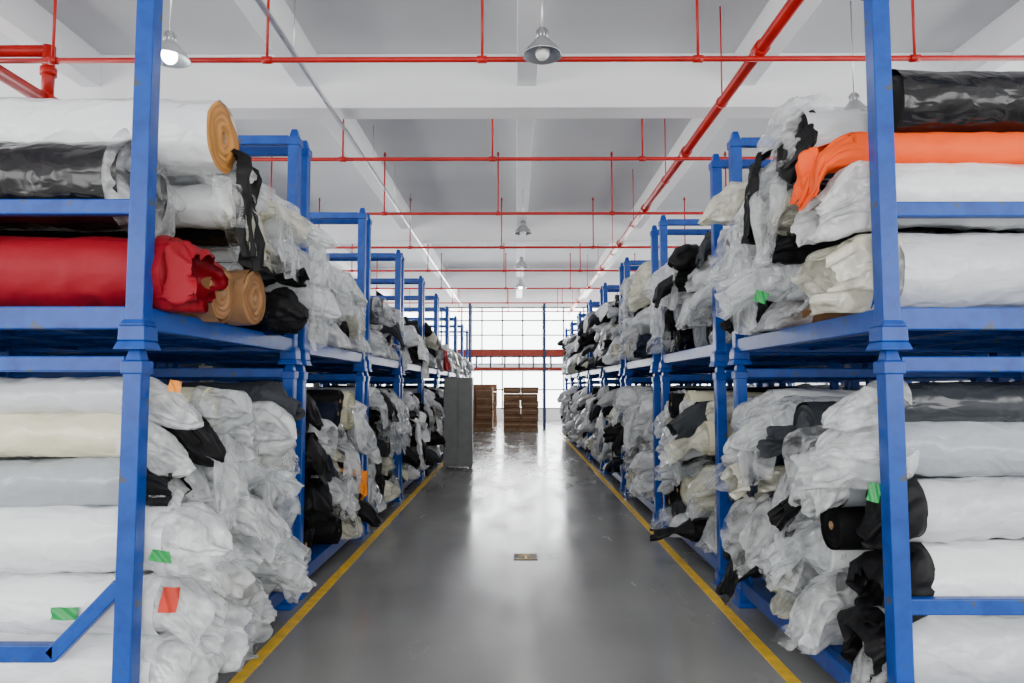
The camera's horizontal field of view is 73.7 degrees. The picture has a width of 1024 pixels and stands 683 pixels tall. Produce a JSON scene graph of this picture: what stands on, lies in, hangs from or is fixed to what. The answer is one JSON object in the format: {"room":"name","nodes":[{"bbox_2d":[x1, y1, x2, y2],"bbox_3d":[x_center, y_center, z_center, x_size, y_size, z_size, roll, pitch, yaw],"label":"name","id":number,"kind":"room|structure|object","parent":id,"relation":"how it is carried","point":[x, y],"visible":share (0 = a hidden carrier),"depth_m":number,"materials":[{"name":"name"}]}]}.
{"room":"fabric warehouse","nodes":[
{"label":"fabric warehouse","id":0,"kind":"room"},
{"bbox_2d":[0,0,1019,267],"bbox_3d":[0.070,-3.571,12.410,21.000,0.150,36.300,0,-4,0],"label":"ceiling","id":1,"kind":"structure","parent":0,"point":[108,26],"depth_m":8.76,"materials":[{"name":"paint"}]},
{"bbox_2d":[161,0,190,67],"bbox_3d":[-3.086,-3.200,6.190,0.356,1.405,0.356,0,-4,0],"label":"lamp","id":2,"kind":"object","parent":1,"relation":"hanging from","point":[172,55],"visible":0.9,"depth_m":6.12,"materials":[{"name":"metal"}]},
{"bbox_2d":[0,0,394,295],"bbox_3d":[-5.431,-3.284,12.273,0.250,0.440,36.000,0,-4,0],"label":"joist","id":3,"kind":"object","parent":1,"relation":"attached to","point":[26,22],"depth_m":8.01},
{"bbox_2d":[234,0,457,298],"bbox_3d":[-2.631,-3.285,12.256,0.250,0.440,36.000,0,-4,0],"label":"joist","id":4,"kind":"object","parent":1,"relation":"attached to","point":[281,12],"depth_m":9.90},
{"bbox_2d":[255,0,462,306],"bbox_3d":[-2.281,-3.106,12.243,0.040,0.800,36.000,0,-4,0],"label":"cable conduit","id":5,"kind":"object","parent":1,"relation":"attached to","point":[260,3],"visible":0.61,"depth_m":8.72,"materials":[{"name":"metal"}]},
{"bbox_2d":[336,268,635,287],"bbox_3d":[0.143,-2.312,24.964,21.000,0.720,0.380,0,-4,0],"label":"ceiling beam","id":6,"kind":"structure","parent":1,"relation":"attached to","point":[454,279],"depth_m":24.78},
{"bbox_2d":[342,243,636,271],"bbox_3d":[0.105,-2.449,18.399,20.960,1.166,0.068,0,-4,0],"label":"pipe","id":7,"kind":"object","parent":1,"relation":"hanging from","point":[503,269],"visible":0.21,"depth_m":18.35,"materials":[{"name":"metal"}]},
{"bbox_2d":[409,289,586,311],"bbox_3d":[0.162,-1.795,28.378,20.960,1.166,0.068,0,-4,0],"label":"pipe","id":8,"kind":"object","parent":1,"relation":"hanging from","point":[409,289],"visible":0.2,"depth_m":28.32,"materials":[{"name":"metal"}]},
{"bbox_2d":[270,151,726,215],"bbox_3d":[0.070,-2.848,12.312,20.960,1.166,0.068,0,-4,0],"label":"pipe","id":9,"kind":"object","parent":1,"relation":"hanging from","point":[611,212],"visible":0.4,"depth_m":12.26,"materials":[{"name":"metal"}]},
{"bbox_2d":[382,289,617,303],"bbox_3d":[0.146,-1.984,25.484,20.960,1.166,0.068,0,-4,0],"label":"pipe","id":10,"kind":"object","parent":1,"relation":"hanging from","point":[452,302],"visible":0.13,"depth_m":25.44,"materials":[{"name":"metal"}]},
{"bbox_2d":[318,197,685,248],"bbox_3d":[0.087,-2.652,15.306,20.960,1.166,0.068,0,-4,0],"label":"pipe","id":11,"kind":"object","parent":1,"relation":"hanging from","point":[684,199],"visible":0.35,"depth_m":15.26,"materials":[{"name":"metal"}]},
{"bbox_2d":[370,253,635,289],"bbox_3d":[0.124,-2.233,21.692,20.960,1.166,0.068,0,-4,0],"label":"pipe","id":12,"kind":"object","parent":1,"relation":"hanging from","point":[376,287],"visible":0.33,"depth_m":21.64,"materials":[{"name":"metal"}]},
{"bbox_2d":[0,0,1023,64],"bbox_3d":[0.036,-3.227,6.525,20.960,1.166,0.068,0,-4,0],"label":"pipe","id":13,"kind":"object","parent":1,"relation":"hanging from","point":[480,59],"visible":1,"depth_m":6.47,"materials":[{"name":"metal"}]},
{"bbox_2d":[0,52,1023,118],"bbox_3d":[0.050,-3.359,8.999,21.000,0.720,0.380,0,-4,0],"label":"ceiling beam","id":14,"kind":"structure","parent":1,"relation":"attached to","point":[470,90],"depth_m":8.81,"materials":[{"name":"paint"}]},
{"bbox_2d":[252,118,776,161],"bbox_3d":[0.053,-3.041,9.369,20.960,1.166,0.068,0,-4,0],"label":"pipe","id":15,"kind":"object","parent":1,"relation":"hanging from","point":[642,157],"visible":0.3,"depth_m":9.32,"materials":[{"name":"metal"}]},
{"bbox_2d":[309,211,729,243],"bbox_3d":[0.097,-2.835,16.982,21.000,0.720,0.380,0,-4,0],"label":"ceiling beam","id":16,"kind":"structure","parent":1,"relation":"attached to","point":[428,228],"depth_m":16.79,"materials":[{"name":"paint"}]},
{"bbox_2d":[515,243,527,268],"bbox_3d":[0.238,-2.284,17.185,0.356,0.915,0.356,0,-4,0],"label":"lamp","id":17,"kind":"object","parent":1,"relation":"hanging from","point":[521,264],"visible":0.98,"depth_m":17.12,"materials":[{"name":"metal"}]},
{"bbox_2d":[514,220,531,235],"bbox_3d":[0.216,-2.532,13.393,0.356,0.915,0.356,0,-4,0],"label":"lamp","id":18,"kind":"object","parent":1,"relation":"hanging from","point":[523,230],"visible":1,"depth_m":13.32,"materials":[{"name":"metal"}]},
{"bbox_2d":[516,0,540,298],"bbox_3d":[0.209,-3.286,12.240,0.250,0.440,36.000,0,-4,0],"label":"joist","id":19,"kind":"object","parent":1,"relation":"attached to","point":[528,11],"depth_m":9.94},
{"bbox_2d":[523,0,561,64],"bbox_3d":[0.275,-3.003,6.208,0.356,0.915,0.356,0,-4,0],"label":"lamp","id":20,"kind":"object","parent":1,"relation":"hanging from","point":[542,51],"visible":1,"depth_m":6.17,"materials":[{"name":"metal"}]},
{"bbox_2d":[567,0,803,314],"bbox_3d":[2.389,-2.916,12.203,0.148,1.184,36.000,0,-4,0],"label":"pipe","id":21,"kind":"object","parent":1,"relation":"hanging from","point":[762,46],"visible":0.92,"depth_m":7.78,"materials":[{"name":"metal"}]},
{"bbox_2d":[580,0,821,298],"bbox_3d":[3.019,-3.288,12.224,0.250,0.440,36.000,0,-4,0],"label":"joist","id":22,"kind":"object","parent":1,"relation":"attached to","point":[772,8],"depth_m":9.99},
{"bbox_2d":[843,1,866,109],"bbox_3d":[3.793,-3.132,7.599,0.356,1.355,0.356,0,-4,0],"label":"lamp","id":23,"kind":"object","parent":1,"relation":"hanging from","point":[854,101],"visible":0.6,"depth_m":7.53,"materials":[{"name":"metal"}]},
{"bbox_2d":[952,0,1023,70],"bbox_3d":[5.819,-3.289,12.208,0.250,0.440,36.000,0,-4,0],"label":"joist","id":24,"kind":"object","parent":1,"relation":"attached to","point":[1004,35],"depth_m":8.00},
{"bbox_2d":[215,421,838,682],"bbox_3d":[0.070,2.364,12.021,21.000,0.154,36.300,0,-4,0],"label":"floor","id":25,"kind":"structure","parent":0,"point":[441,594],"depth_m":4.81,"materials":[{"name":"concrete"}]},
{"bbox_2d":[0,350,297,682],"bbox_3d":[-2.538,0.912,3.743,2.112,1.670,2.052,0,-4,0],"label":"rack","id":26,"kind":"object","parent":25,"relation":"on","point":[125,592],"visible":0.49,"depth_m":2.77,"materials":[{"name":"metal"}]},
{"bbox_2d":[0,0,302,364],"bbox_3d":[-2.538,-0.735,3.851,2.112,1.670,2.052,0,-4,0],"label":"rack","id":27,"kind":"object","parent":26,"relation":"on","point":[135,325],"visible":0.73,"depth_m":2.87,"materials":[{"name":"metal"}]},
{"bbox_2d":[0,97,341,350],"bbox_3d":[-2.264,-0.557,3.799,2.280,1.179,1.902,0,-4,0],"label":"rolls","id":28,"kind":"object","parent":27,"relation":"on","point":[225,252],"visible":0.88,"depth_m":3.14,"materials":[{"name":"fabric"}]},
{"bbox_2d":[0,376,316,682],"bbox_3d":[-2.279,0.891,3.733,2.263,1.380,1.839,0,-4,0],"label":"rolls","id":29,"kind":"object","parent":26,"relation":"on","point":[214,481],"visible":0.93,"depth_m":2.92,"materials":[{"name":"fabric"}]},
{"bbox_2d":[50,607,78,620],"bbox_3d":[-1.843,1.121,2.811,0.110,0.051,0.017,0,-4,0],"label":"label","id":30,"kind":"object","parent":29,"relation":"attached to","point":[58,613],"visible":0.99,"depth_m":2.81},
{"bbox_2d":[148,549,172,563],"bbox_3d":[-1.444,0.886,2.813,0.099,0.070,0.016,3,-5,-39],"label":"label","id":31,"kind":"object","parent":29,"relation":"attached to","point":[156,555],"visible":1,"depth_m":2.81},
{"bbox_2d":[158,587,179,612],"bbox_3d":[-1.414,1.067,2.817,0.089,0.112,0.021,4,-5,-44],"label":"label","id":32,"kind":"object","parent":29,"relation":"attached to","point":[168,603],"visible":1,"depth_m":2.82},
{"bbox_2d":[167,379,181,392],"bbox_3d":[-1.443,0.192,2.922,0.059,0.059,0.017,3,-5,-39],"label":"label","id":33,"kind":"object","parent":29,"relation":"attached to","point":[174,385],"visible":1,"depth_m":2.93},
{"bbox_2d":[156,365,365,599],"bbox_3d":[-2.526,1.052,5.878,2.112,1.670,2.052,0,-4,0],"label":"rack","id":34,"kind":"object","parent":25,"relation":"on","point":[320,553],"visible":0.15,"depth_m":5.21,"materials":[{"name":"metal"}]},
{"bbox_2d":[20,140,367,370],"bbox_3d":[-2.526,-0.595,5.986,2.112,1.670,2.052,0,-4,0],"label":"rack","id":35,"kind":"object","parent":34,"relation":"on","point":[322,353],"visible":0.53,"depth_m":6.21,"materials":[{"name":"metal"}]},
{"bbox_2d":[279,245,372,352],"bbox_3d":[-2.325,-0.290,5.969,2.132,0.856,1.819,0,-4,0],"label":"rolls","id":36,"kind":"object","parent":35,"relation":"on","point":[344,333],"visible":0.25,"depth_m":5.85,"materials":[{"name":"plastic"}]},
{"bbox_2d":[272,389,381,560],"bbox_3d":[-2.322,1.065,5.875,2.127,1.314,1.815,0,-4,0],"label":"rolls","id":37,"kind":"object","parent":34,"relation":"on","point":[335,488],"visible":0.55,"depth_m":5.75,"materials":[{"name":"fabric"}]},
{"bbox_2d":[177,372,401,533],"bbox_3d":[-2.514,1.192,8.014,2.112,1.670,2.052,0,-4,0],"label":"rack","id":38,"kind":"object","parent":25,"relation":"on","point":[396,379],"visible":0.16,"depth_m":7.76,"materials":[{"name":"metal"}]},
{"bbox_2d":[173,213,402,374],"bbox_3d":[-2.514,-0.455,8.122,2.112,1.670,2.052,0,-4,0],"label":"rack","id":39,"kind":"object","parent":38,"relation":"on","point":[372,361],"visible":0.36,"depth_m":8.33,"materials":[{"name":"metal"}]},
{"bbox_2d":[353,297,404,359],"bbox_3d":[-2.310,-0.071,8.094,2.127,0.833,1.808,0,-4,0],"label":"rolls","id":40,"kind":"object","parent":39,"relation":"on","point":[384,325],"visible":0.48,"depth_m":7.81,"materials":[{"name":"plastic"}]},
{"bbox_2d":[306,387,409,512],"bbox_3d":[-2.291,1.195,8.029,2.166,1.330,1.790,0,-4,0],"label":"rolls","id":41,"kind":"object","parent":38,"relation":"on","point":[386,411],"visible":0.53,"depth_m":7.82,"materials":[{"name":"plastic"}]},
{"bbox_2d":[306,375,423,498],"bbox_3d":[-2.501,1.332,10.149,2.112,1.670,2.052,0,-4,0],"label":"rack","id":42,"kind":"object","parent":25,"relation":"on","point":[403,484],"visible":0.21,"depth_m":9.78,"materials":[{"name":"metal"}]},
{"bbox_2d":[305,253,423,376],"bbox_3d":[-2.501,-0.315,10.257,2.112,1.670,2.052,0,-4,0],"label":"rack","id":43,"kind":"object","parent":42,"relation":"on","point":[406,367],"visible":0.29,"depth_m":10.83,"materials":[{"name":"metal"}]},
{"bbox_2d":[392,316,428,378],"bbox_3d":[-2.295,0.090,10.229,2.135,0.939,1.812,0,-4,0],"label":"rolls","id":44,"kind":"object","parent":43,"relation":"on","point":[416,353],"visible":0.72,"depth_m":9.87,"materials":[{"name":"plastic"}]},
{"bbox_2d":[388,390,429,481],"bbox_3d":[-2.295,1.362,10.142,2.132,1.278,1.803,0,-4,0],"label":"rolls","id":45,"kind":"object","parent":42,"relation":"on","point":[413,461],"visible":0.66,"depth_m":9.71,"materials":[{"name":"plastic"}]},
{"bbox_2d":[331,378,437,477],"bbox_3d":[-2.489,1.472,12.285,2.112,1.670,2.052,0,-4,0],"label":"rack","id":46,"kind":"object","parent":25,"relation":"on","point":[435,382],"visible":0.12,"depth_m":11.75,"materials":[{"name":"metal"}]},
{"bbox_2d":[308,278,438,378],"bbox_3d":[-2.489,-0.175,12.393,2.112,1.670,2.052,0,-4,0],"label":"rack","id":47,"kind":"object","parent":46,"relation":"on","point":[432,371],"visible":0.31,"depth_m":13.25,"materials":[{"name":"metal"}]},
{"bbox_2d":[408,321,450,371],"bbox_3d":[-2.235,0.118,12.388,2.231,0.854,1.781,0,-4,0],"label":"rolls","id":48,"kind":"object","parent":47,"relation":"on","point":[433,344],"visible":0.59,"depth_m":12.03,"materials":[{"name":"plastic"}]},
{"bbox_2d":[328,385,445,465],"bbox_3d":[-2.266,1.462,12.285,2.167,1.362,1.808,0,-4,0],"label":"rolls","id":49,"kind":"object","parent":46,"relation":"on","point":[433,396],"visible":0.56,"depth_m":12.21,"materials":[{"name":"plastic"}]},
{"bbox_2d":[336,379,443,454],"bbox_3d":[-2.477,1.612,14.420,2.112,1.670,2.052,0,-4,0],"label":"rack","id":50,"kind":"object","parent":25,"relation":"on","point":[439,382],"visible":0.06,"depth_m":15.40,"materials":[{"name":"metal"}]},
{"bbox_2d":[368,295,448,379],"bbox_3d":[-2.477,-0.035,14.528,2.112,1.670,2.052,0,-4,0],"label":"rack","id":51,"kind":"object","parent":50,"relation":"on","point":[444,373],"visible":0.26,"depth_m":15.44,"materials":[{"name":"metal"}]},
{"bbox_2d":[439,344,455,372],"bbox_3d":[-2.273,0.329,14.517,2.147,0.685,1.791,0,-4,0],"label":"rolls","id":52,"kind":"object","parent":51,"relation":"on","point":[445,346],"visible":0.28,"depth_m":14.68,"materials":[{"name":"plastic"}]},
{"bbox_2d":[443,377,473,468],"bbox_3d":[-0.987,1.498,12.617,0.520,1.660,0.436,0,-4,0],"label":"tall cabinet","id":53,"kind":"object","parent":25,"relation":"on","point":[458,391],"visible":1,"depth_m":12.43,"materials":[{"name":"metal"}]},
{"bbox_2d":[473,387,492,431],"bbox_3d":[-1.215,2.275,23.008,1.154,1.470,0.950,0,-4,0],"label":"pallet stack","id":54,"kind":"object","parent":25,"relation":"on","point":[482,396],"visible":0.66,"depth_m":22.54,"materials":[{"name":"wood"}]},
{"bbox_2d":[474,384,496,425],"bbox_3d":[-1.147,2.434,26.204,1.154,1.570,0.950,0,-4,0],"label":"pallet stack","id":55,"kind":"object","parent":25,"relation":"on","point":[494,386],"visible":0.17,"depth_m":25.76,"materials":[{"name":"wood"}]},
{"bbox_2d":[503,387,538,431],"bbox_3d":[0.292,2.261,22.800,1.157,1.470,0.950,0,-4,0],"label":"pallet stack","id":56,"kind":"object","parent":25,"relation":"on","point":[525,418],"visible":1,"depth_m":22.34,"materials":[{"name":"wood"}]},
{"bbox_2d":[514,554,537,559],"bbox_3d":[0.120,1.894,6.008,0.210,0.006,0.220,0,-4,0],"label":"arrow sign","id":57,"kind":"object","parent":25,"relation":"on","point":[516,556],"visible":1,"depth_m":5.98,"materials":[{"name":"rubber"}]},
{"bbox_2d":[457,304,620,429],"bbox_3d":[-0.161,0.883,24.170,7.890,4.400,0.620,0,-4,0],"label":"rack","id":58,"kind":"object","parent":25,"relation":"on","point":[544,353],"visible":0.38,"depth_m":23.90,"materials":[{"name":"metal"}]},
{"bbox_2d":[565,381,642,439],"bbox_3d":[2.677,1.988,20.158,2.112,1.670,2.052,0,-4,0],"label":"rack","id":59,"kind":"object","parent":25,"relation":"on","point":[566,382],"visible":0.11,"depth_m":21.13,"materials":[{"name":"metal"}]},
{"bbox_2d":[557,391,568,431],"bbox_3d":[2.443,2.006,20.160,2.186,1.287,1.813,0,-4,0],"label":"rolls","id":60,"kind":"object","parent":59,"relation":"on","point":[563,407],"visible":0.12,"depth_m":20.19,"materials":[{"name":"plastic"}]},
{"bbox_2d":[565,322,620,380],"bbox_3d":[2.677,0.341,20.266,2.112,1.670,2.052,0,-4,0],"label":"rack","id":61,"kind":"object","parent":59,"relation":"on","point":[567,377],"visible":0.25,"depth_m":21.14,"materials":[{"name":"metal"}]},
{"bbox_2d":[557,337,569,374],"bbox_3d":[2.428,0.411,20.262,2.217,1.186,1.821,0,-4,0],"label":"rolls","id":62,"kind":"object","parent":61,"relation":"on","point":[561,342],"visible":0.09,"depth_m":20.03,"materials":[{"name":"plastic"}]},
{"bbox_2d":[570,380,645,446],"bbox_3d":[2.664,1.841,17.913,2.112,1.670,2.052,0,-4,0],"label":"rack","id":63,"kind":"object","parent":25,"relation":"on","point":[572,382],"visible":0.14,"depth_m":18.87,"materials":[{"name":"metal"}]},
{"bbox_2d":[570,313,620,380],"bbox_3d":[2.664,0.194,18.021,2.112,1.670,2.052,0,-4,0],"label":"rack","id":64,"kind":"object","parent":63,"relation":"on","point":[573,376],"visible":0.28,"depth_m":18.88,"materials":[{"name":"metal"}]},
{"bbox_2d":[561,333,576,373],"bbox_3d":[2.421,0.305,18.025,2.215,1.095,1.799,0,-4,0],"label":"rolls","id":65,"kind":"object","parent":64,"relation":"on","point":[569,344],"visible":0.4,"depth_m":17.64,"materials":[{"name":"plastic"}]},
{"bbox_2d":[561,385,642,438],"bbox_3d":[2.400,1.816,17.911,2.249,1.367,1.800,0,-4,0],"label":"rolls","id":66,"kind":"object","parent":63,"relation":"on","point":[567,430],"visible":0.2,"depth_m":17.39,"materials":[{"name":"plastic"}]},
{"bbox_2d":[578,379,683,456],"bbox_3d":[2.650,1.687,15.568,2.112,1.670,2.052,0,-4,0],"label":"rack","id":67,"kind":"object","parent":25,"relation":"on","point":[581,382],"visible":0.14,"depth_m":16.42,"materials":[{"name":"metal"}]},
{"bbox_2d":[569,386,600,446],"bbox_3d":[2.433,1.681,15.568,2.155,1.332,1.820,0,-4,0],"label":"rolls","id":68,"kind":"object","parent":67,"relation":"on","point":[581,439],"visible":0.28,"depth_m":15.46,"materials":[{"name":"plastic"}]},
{"bbox_2d":[578,302,652,379],"bbox_3d":[2.650,0.040,15.676,2.112,1.670,2.052,0,-4,0],"label":"rack","id":69,"kind":"object","parent":67,"relation":"on","point":[581,375],"visible":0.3,"depth_m":16.54,"materials":[{"name":"metal"}]},
{"bbox_2d":[572,336,586,372],"bbox_3d":[2.453,0.218,15.670,2.115,0.976,1.811,0,-4,0],"label":"rolls","id":70,"kind":"object","parent":69,"relation":"on","point":[578,349],"visible":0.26,"depth_m":15.37,"materials":[{"name":"plastic"}]},
{"bbox_2d":[588,378,713,470],"bbox_3d":[2.637,1.533,13.223,2.112,1.670,2.052,0,-4,0],"label":"rack","id":71,"kind":"object","parent":25,"relation":"on","point":[591,382],"visible":0.1,"depth_m":14.07,"materials":[{"name":"metal"}]},
{"bbox_2d":[576,388,611,455],"bbox_3d":[2.388,1.542,13.224,2.218,1.324,1.815,0,-4,0],"label":"rolls","id":72,"kind":"object","parent":71,"relation":"on","point":[589,416],"visible":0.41,"depth_m":13.15,"materials":[{"name":"plastic"}]},
{"bbox_2d":[588,286,711,378],"bbox_3d":[2.637,-0.113,13.331,2.112,1.670,2.052,0,-4,0],"label":"rack","id":73,"kind":"object","parent":71,"relation":"on","point":[600,370],"visible":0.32,"depth_m":13.91,"materials":[{"name":"metal"}]},
{"bbox_2d":[575,311,599,369],"bbox_3d":[2.396,-0.054,13.323,2.217,1.208,1.810,0,-4,0],"label":"rolls","id":74,"kind":"object","parent":73,"relation":"on","point":[588,334],"visible":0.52,"depth_m":13.26,"materials":[{"name":"fabric"}]},
{"bbox_2d":[603,376,762,490],"bbox_3d":[2.623,1.379,10.878,2.112,1.670,2.052,0,-4,0],"label":"rack","id":75,"kind":"object","parent":25,"relation":"on","point":[619,476],"visible":0.2,"depth_m":9.98,"materials":[{"name":"metal"}]},
{"bbox_2d":[594,385,642,472],"bbox_3d":[2.395,1.374,10.877,2.176,1.348,1.820,0,-4,0],"label":"rolls","id":76,"kind":"object","parent":75,"relation":"on","point":[605,394],"visible":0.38,"depth_m":10.76,"materials":[{"name":"plastic"}]},
{"bbox_2d":[602,263,733,377],"bbox_3d":[2.623,-0.267,10.986,2.112,1.670,2.052,0,-4,0],"label":"rack","id":77,"kind":"object","parent":75,"relation":"on","point":[619,368],"visible":0.31,"depth_m":10.35,"materials":[{"name":"metal"}]},
{"bbox_2d":[591,295,633,366],"bbox_3d":[2.404,-0.149,10.988,2.159,1.109,1.794,0,-4,0],"label":"rolls","id":78,"kind":"object","parent":77,"relation":"on","point":[607,326],"visible":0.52,"depth_m":10.62,"materials":[{"name":"plastic"}]},
{"bbox_2d":[624,373,839,523],"bbox_3d":[2.610,1.226,8.533,2.112,1.670,2.052,0,-4,0],"label":"rack","id":79,"kind":"object","parent":25,"relation":"on","point":[656,506],"visible":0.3,"depth_m":7.58,"materials":[{"name":"metal"}]},
{"bbox_2d":[603,385,798,500],"bbox_3d":[2.347,1.222,8.527,2.250,1.345,1.817,0,-4,0],"label":"rolls","id":80,"kind":"object","parent":79,"relation":"on","point":[635,403],"visible":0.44,"depth_m":8.24,"materials":[{"name":"plastic"}]},
{"bbox_2d":[623,225,840,375],"bbox_3d":[2.610,-0.421,8.641,2.112,1.670,2.052,0,-4,0],"label":"rack","id":81,"kind":"object","parent":79,"relation":"on","point":[652,363],"visible":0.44,"depth_m":7.71,"materials":[{"name":"metal"}]},
{"bbox_2d":[610,261,672,360],"bbox_3d":[2.369,-0.356,8.635,2.202,1.213,1.803,0,-4,0],"label":"rolls","id":82,"kind":"object","parent":81,"relation":"on","point":[634,288],"visible":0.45,"depth_m":8.11,"materials":[{"name":"plastic"}]},
{"bbox_2d":[726,381,911,386],"bbox_3d":[4.773,1.379,10.866,2.116,1.670,2.056,0,-4,0],"label":"rack","id":83,"kind":"object","parent":25,"relation":"on","point":[728,383],"visible":0.02,"depth_m":11.85,"materials":[{"name":"metal"}]},
{"bbox_2d":[660,367,987,585],"bbox_3d":[2.596,1.070,6.158,2.112,1.670,2.052,0,-4,0],"label":"rack","id":84,"kind":"object","parent":25,"relation":"on","point":[723,504],"visible":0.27,"depth_m":5.21,"materials":[{"name":"metal"}]},
{"bbox_2d":[649,389,859,553],"bbox_3d":[2.314,1.088,6.159,2.283,1.313,1.822,0,-4,0],"label":"rolls","id":85,"kind":"object","parent":84,"relation":"on","point":[687,458],"visible":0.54,"depth_m":5.75,"materials":[{"name":"plastic"}]},
{"bbox_2d":[658,154,988,371],"bbox_3d":[2.596,-0.576,6.266,2.112,1.670,2.052,0,-4,0],"label":"rack","id":86,"kind":"object","parent":84,"relation":"on","point":[716,354],"visible":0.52,"depth_m":5.37,"materials":[{"name":"metal"}]},
{"bbox_2d":[646,231,761,352],"bbox_3d":[2.349,-0.391,6.258,2.215,0.963,1.818,0,-4,0],"label":"rolls","id":87,"kind":"object","parent":86,"relation":"on","point":[687,290],"visible":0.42,"depth_m":5.89,"materials":[{"name":"plastic"}]},
{"bbox_2d":[778,380,929,389],"bbox_3d":[4.760,1.225,8.521,2.116,1.670,2.056,0,-4,0],"label":"rack","id":88,"kind":"object","parent":25,"relation":"on","point":[781,383],"visible":0.02,"depth_m":9.49,"materials":[{"name":"metal"}]},
{"bbox_2d":[794,383,864,389],"bbox_3d":[4.516,1.200,8.519,2.249,1.367,1.800,0,-4,0],"label":"rolls","id":89,"kind":"object","parent":88,"relation":"on","point":[805,385],"visible":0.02,"depth_m":8.93,"materials":[{"name":"plastic"}]},
{"bbox_2d":[731,350,1023,682],"bbox_3d":[2.582,0.914,3.773,2.112,1.670,2.052,0,-4,0],"label":"rack","id":90,"kind":"object","parent":25,"relation":"on","point":[890,369],"visible":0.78,"depth_m":2.83,"materials":[{"name":"metal"}]},
{"bbox_2d":[715,380,1023,682],"bbox_3d":[2.327,0.889,3.757,2.235,1.388,1.854,0,-4,0],"label":"rolls","id":91,"kind":"object","parent":90,"relation":"on","point":[801,464],"visible":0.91,"depth_m":2.99,"materials":[{"name":"fabric"}]},
{"bbox_2d":[866,482,880,502],"bbox_3d":[1.538,0.641,2.896,0.066,0.089,0.019,-3,-5,35],"label":"label","id":92,"kind":"object","parent":91,"relation":"attached to","point":[874,492],"visible":0.99,"depth_m":2.90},
{"bbox_2d":[727,0,1023,364],"bbox_3d":[2.582,-0.733,3.881,2.112,1.670,2.052,0,-4,0],"label":"rack","id":93,"kind":"object","parent":90,"relation":"on","point":[890,326],"visible":0.78,"depth_m":2.91,"materials":[{"name":"metal"}]},
{"bbox_2d":[698,69,1023,333],"bbox_3d":[2.300,-0.677,3.860,2.283,1.268,1.864,0,-4,0],"label":"rolls","id":94,"kind":"object","parent":93,"relation":"on","point":[805,215],"visible":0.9,"depth_m":3.08,"materials":[{"name":"fabric"}]},
{"bbox_2d":[753,290,768,303],"bbox_3d":[1.311,-0.235,3.596,0.088,0.083,0.017,-3,-5,37],"label":"label","id":95,"kind":"object","parent":94,"relation":"attached to","point":[760,296],"visible":1,"depth_m":3.60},
{"bbox_2d":[864,378,1014,385],"bbox_3d":[4.746,1.069,6.146,2.116,1.670,2.056,0,-4,0],"label":"rack","id":96,"kind":"object","parent":25,"relation":"on","point":[995,380],"visible":0.05,"depth_m":7.13,"materials":[{"name":"metal"}]},
{"bbox_2d":[862,353,1008,367],"bbox_3d":[4.746,-0.577,6.254,2.116,1.670,2.056,0,-4,0],"label":"rack","id":97,"kind":"object","parent":96,"relation":"on","point":[864,365],"visible":0.06,"depth_m":5.28,"materials":[{"name":"metal"}]},
{"bbox_3d":[-2.464,1.752,16.555,2.112,1.670,2.052,0,-4,0],"label":"rack","id":98,"kind":"object","parent":25,"relation":"on","visible":0},
{"bbox_2d":[370,307,456,376],"bbox_3d":[-2.464,0.105,16.663,2.112,1.670,2.052,0,-4,0],"label":"rack","id":99,"kind":"object","parent":98,"relation":"on","point":[454,318],"visible":0.21,"depth_m":17.59,"materials":[{"name":"metal"}]},
{"bbox_2d":[449,348,463,376],"bbox_3d":[-2.262,0.680,16.611,2.134,0.986,1.784,0,-4,0],"label":"rolls","id":100,"kind":"object","parent":99,"relation":"on","point":[456,356],"visible":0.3,"depth_m":16.27,"materials":[{"name":"plastic"}]},
{"bbox_3d":[-2.452,1.891,18.691,2.112,1.670,2.052,0,-4,0],"label":"rack","id":101,"kind":"object","parent":25,"relation":"on","visible":0},
{"bbox_2d":[403,317,462,377],"bbox_3d":[-2.452,0.245,18.799,2.112,1.670,2.052,0,-4,0],"label":"rack","id":102,"kind":"object","parent":101,"relation":"on","point":[461,325],"visible":0.1,"depth_m":19.73,"materials":[{"name":"metal"}]},
{"bbox_2d":[458,356,468,376],"bbox_3d":[-2.251,0.667,18.779,2.122,0.662,1.798,0,-4,0],"label":"rolls","id":103,"kind":"object","parent":102,"relation":"on","point":[463,365],"visible":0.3,"depth_m":18.51,"materials":[{"name":"plastic"}]},
{"bbox_3d":[-2.440,2.031,20.826,2.112,1.670,2.052,0,-4,0],"label":"rack","id":104,"kind":"object","parent":25,"relation":"on","visible":0},
{"bbox_2d":[403,326,468,378],"bbox_3d":[-2.440,0.385,20.934,2.112,1.670,2.052,0,-4,0],"label":"rack","id":105,"kind":"object","parent":104,"relation":"on","point":[466,331],"visible":0.14,"depth_m":21.85,"materials":[{"name":"metal"}]},
{"bbox_2d":[370,289,755,420],"bbox_3d":[0.173,0.573,30.152,21.000,5.800,0.250,0,-4,0],"label":"wall","id":106,"kind":"structure","parent":0,"point":[464,295],"depth_m":30.19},
{"bbox_2d":[306,307,726,408],"bbox_3d":[0.159,0.723,30.137,21.030,4.500,0.140,0,-4,0],"label":"window","id":107,"kind":"structure","parent":106,"relation":"in","point":[490,330],"depth_m":30.23,"materials":[{"name":"glass"}]},
{"bbox_3d":[10.669,-0.616,12.005,0.200,5.800,36.000,0,-4,0],"label":"wall","id":108,"kind":"structure","parent":0,"visible":0},
{"bbox_2d":[786,381,955,385],"bbox_3d":[10.686,-0.566,12.014,0.094,3.500,36.025,0,-4,0],"label":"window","id":109,"kind":"structure","parent":108,"relation":"in","point":[861,383],"depth_m":22.48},
{"bbox_3d":[-0.035,-1.796,-5.995,21.000,5.800,0.200,0,-4,0],"label":"wall","id":110,"kind":"structure","parent":0,"visible":0},
{"bbox_2d":[0,44,57,98],"bbox_3d":[-6.175,-3.198,1.047,2.640,0.700,13.600,0,-4,0],"label":"riser pipe","id":111,"kind":"object","parent":110,"relation":"attached to","point":[48,73],"visible":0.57,"depth_m":7.17,"materials":[{"name":"metal"}]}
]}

